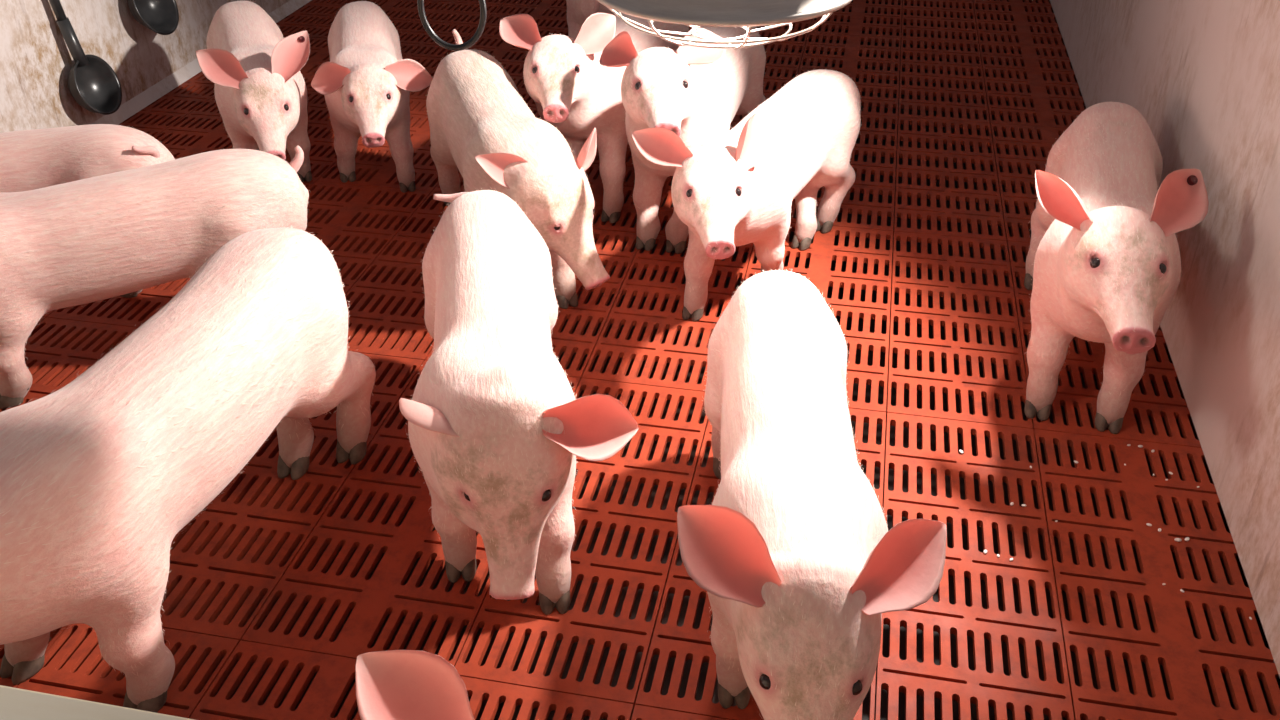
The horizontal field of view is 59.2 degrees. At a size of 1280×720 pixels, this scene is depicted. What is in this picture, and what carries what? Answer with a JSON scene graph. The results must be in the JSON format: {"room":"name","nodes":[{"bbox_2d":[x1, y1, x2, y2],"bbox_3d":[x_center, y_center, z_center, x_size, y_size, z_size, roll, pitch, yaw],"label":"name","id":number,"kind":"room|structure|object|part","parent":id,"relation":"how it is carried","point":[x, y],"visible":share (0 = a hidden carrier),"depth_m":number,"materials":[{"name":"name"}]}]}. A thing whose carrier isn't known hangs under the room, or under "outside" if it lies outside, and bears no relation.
{"room":"pig pen","nodes":[
{"label":"pig pen","id":0,"kind":"room"},
{"bbox_2d":[0,685,193,719],"bbox_3d":[-0.679,0.486,0.912,2.876,0.770,0.035,6,34,10],"label":"wall","id":1,"kind":"structure","parent":0,"point":[15,703],"depth_m":0.65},
{"bbox_2d":[0,0,289,132],"bbox_3d":[-1.628,-1.080,3.056,0.050,1.020,4.880,6,34,10],"label":"wall","id":2,"kind":"structure","parent":0,"point":[36,61],"depth_m":3.20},
{"bbox_2d":[49,0,121,114],"bbox_3d":[-1.557,-0.997,3.051,0.098,0.679,0.170,6,34,10],"label":"ladle","id":3,"kind":"object","parent":2,"relation":"attached to","point":[93,83],"visible":1,"depth_m":3.21,"materials":[{"name":"black plastic"}]},
{"bbox_3d":[-1.591,-1.085,2.950,0.029,0.421,0.072,15,37,22],"label":"handle","id":4,"kind":"part","parent":3,"relation":"part of","materials":[{"name":"black plastic"}]},
{"bbox_2d":[56,17,88,66],"bbox_3d":[-1.571,-0.880,3.117,0.053,0.134,0.034,-19,38,-25],"label":"socket","id":5,"kind":"object","parent":3,"relation":"attached to","point":[68,33],"depth_m":3.11,"materials":[{"name":"black plastic"}]},
{"bbox_2d":[68,54,121,114],"bbox_3d":[-1.556,-0.782,3.193,0.098,0.163,0.170,6,34,10],"label":"bowl","id":6,"kind":"object","parent":3,"relation":"on","point":[93,83],"depth_m":3.23,"materials":[{"name":"black plastic"}]},
{"bbox_2d":[127,0,178,34],"bbox_3d":[-1.486,-1.292,3.266,0.101,0.690,0.190,6,34,10],"label":"ladle","id":7,"kind":"object","parent":2,"relation":"attached to","point":[161,17],"visible":1,"depth_m":3.46,"materials":[{"name":"black plastic"}]},
{"bbox_2d":[92,0,311,124],"bbox_3d":[-1.586,-0.696,3.332,0.022,0.035,4.830,6,34,10],"label":"trim","id":8,"kind":"structure","parent":2,"relation":"attached to","point":[142,100],"depth_m":3.60,"materials":[{"name":"grey metal"}]},
{"bbox_2d":[417,0,486,50],"bbox_3d":[-0.244,-0.851,1.195,0.090,1.056,0.022,3,34,5],"label":"hose","id":9,"kind":"object","parent":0,"point":[483,11],"visible":1,"depth_m":1.46,"materials":[{"name":"black"}]},
{"bbox_2d":[0,0,1279,719],"bbox_3d":[-0.187,-0.396,3.187,3.076,0.320,5.030,6,34,10],"label":"floor","id":10,"kind":"structure","parent":0,"point":[378,252],"depth_m":2.01,"materials":[{"name":"red plastic"}]},
{"bbox_2d":[0,124,174,297],"bbox_3d":[-1.405,-0.306,2.421,0.809,0.390,0.326,-15,36,-20],"label":"piglet","id":11,"kind":"object","parent":10,"relation":"on","point":[32,159],"visible":0.35,"depth_m":2.36,"materials":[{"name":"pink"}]},
{"bbox_2d":[0,145,308,408],"bbox_3d":[-1.126,-0.172,2.160,1.003,0.452,0.328,-13,36,-18],"label":"piglet","id":12,"kind":"object","parent":10,"relation":"on","point":[98,238],"visible":0.77,"depth_m":2.14,"materials":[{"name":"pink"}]},
{"bbox_2d":[0,225,375,712],"bbox_3d":[-0.756,0.150,1.625,0.352,0.503,1.073,10,35,16],"label":"piglet","id":13,"kind":"object","parent":10,"relation":"on","point":[100,473],"visible":1,"depth_m":1.53,"materials":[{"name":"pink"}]},
{"bbox_2d":[196,0,311,182],"bbox_3d":[-1.018,-0.716,3.008,0.265,0.421,0.954,-12,35,-18],"label":"piglet","id":14,"kind":"object","parent":10,"relation":"on","point":[260,89],"visible":0.92,"depth_m":2.75,"materials":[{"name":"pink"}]},
{"bbox_2d":[311,1,432,192],"bbox_3d":[-0.717,-0.719,3.062,0.301,0.362,0.914,-7,34,-10],"label":"piglet","id":15,"kind":"object","parent":10,"relation":"on","point":[366,83],"visible":1,"depth_m":2.87,"materials":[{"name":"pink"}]},
{"bbox_2d":[355,650,473,719],"bbox_3d":[-0.464,0.524,1.152,0.844,0.400,0.257,0,34,0],"label":"piglet","id":16,"kind":"object","parent":10,"relation":"on","point":[393,684],"visible":1,"depth_m":1.14,"materials":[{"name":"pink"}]},
{"bbox_2d":[425,29,609,308],"bbox_3d":[-0.320,-0.439,2.598,0.275,0.406,0.875,-13,36,-19],"label":"piglet","id":17,"kind":"object","parent":10,"relation":"on","point":[480,124],"visible":0.88,"depth_m":2.34,"materials":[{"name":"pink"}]},
{"bbox_2d":[399,188,638,614],"bbox_3d":[-0.207,0.027,1.865,0.329,0.438,0.903,-4,34,-6],"label":"piglet","id":18,"kind":"object","parent":10,"relation":"on","point":[498,428],"visible":1,"depth_m":1.57,"materials":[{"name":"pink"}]},
{"bbox_2d":[566,0,616,39],"bbox_3d":[-0.097,-1.308,3.880,0.316,0.434,0.966,-2,34,-2],"label":"piglet","id":19,"kind":"object","parent":10,"relation":"on","point":[578,11],"visible":0.3,"depth_m":3.51,"materials":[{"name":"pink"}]},
{"bbox_2d":[499,11,689,222],"bbox_3d":[-0.094,-0.742,2.982,0.332,0.482,0.987,12,36,18],"label":"piglet","id":20,"kind":"object","parent":10,"relation":"on","point":[569,87],"visible":0.58,"depth_m":2.72,"materials":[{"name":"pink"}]},
{"bbox_2d":[599,26,766,253],"bbox_3d":[0.114,-0.631,2.785,0.283,0.514,1.013,9,35,14],"label":"piglet","id":21,"kind":"object","parent":10,"relation":"on","point":[694,93],"visible":0.7,"depth_m":2.54,"materials":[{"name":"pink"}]},
{"bbox_2d":[632,69,861,321],"bbox_3d":[0.242,-0.407,2.508,0.304,0.445,0.943,15,37,22],"label":"piglet","id":22,"kind":"object","parent":10,"relation":"on","point":[740,186],"visible":0.99,"depth_m":2.41,"materials":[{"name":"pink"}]},
{"bbox_2d":[677,269,946,719],"bbox_3d":[0.226,0.212,1.589,0.315,0.430,0.991,3,34,5],"label":"piglet","id":23,"kind":"object","parent":10,"relation":"on","point":[796,558],"visible":1,"depth_m":1.33,"materials":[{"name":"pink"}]},
{"bbox_2d":[959,444,1251,619],"bbox_3d":[0.759,0.256,1.903,0.421,0.005,0.416,6,34,10],"label":"crumbs","id":24,"kind":"object","parent":10,"relation":"on","point":[1140,446],"visible":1,"depth_m":1.87,"materials":[{"name":"white"}]},
{"bbox_2d":[1024,100,1208,433],"bbox_3d":[0.880,-0.224,2.176,0.283,0.500,1.029,10,35,16],"label":"piglet","id":25,"kind":"object","parent":10,"relation":"on","point":[1103,260],"visible":1,"depth_m":1.98,"materials":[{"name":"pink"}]},
{"bbox_2d":[123,25,1170,719],"bbox_3d":[-0.186,-0.187,3.325,3.076,0.180,5.030,6,34,10],"label":"pit beneath slats","id":26,"kind":"structure","parent":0,"point":[919,634],"depth_m":2.44,"materials":[{"name":"black"}]},
{"bbox_2d":[597,0,851,49],"bbox_3d":[0.101,-1.164,0.993,0.344,1.767,0.344,6,34,10],"label":"heat lamp","id":27,"kind":"object","parent":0,"point":[695,14],"visible":1,"depth_m":1.32,"materials":[{"name":"metal"}]},
{"bbox_2d":[1050,0,1279,682],"bbox_3d":[1.238,-0.746,2.572,0.050,0.970,4.880,6,34,10],"label":"wall","id":28,"kind":"structure","parent":0,"point":[1203,75],"depth_m":2.06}
]}

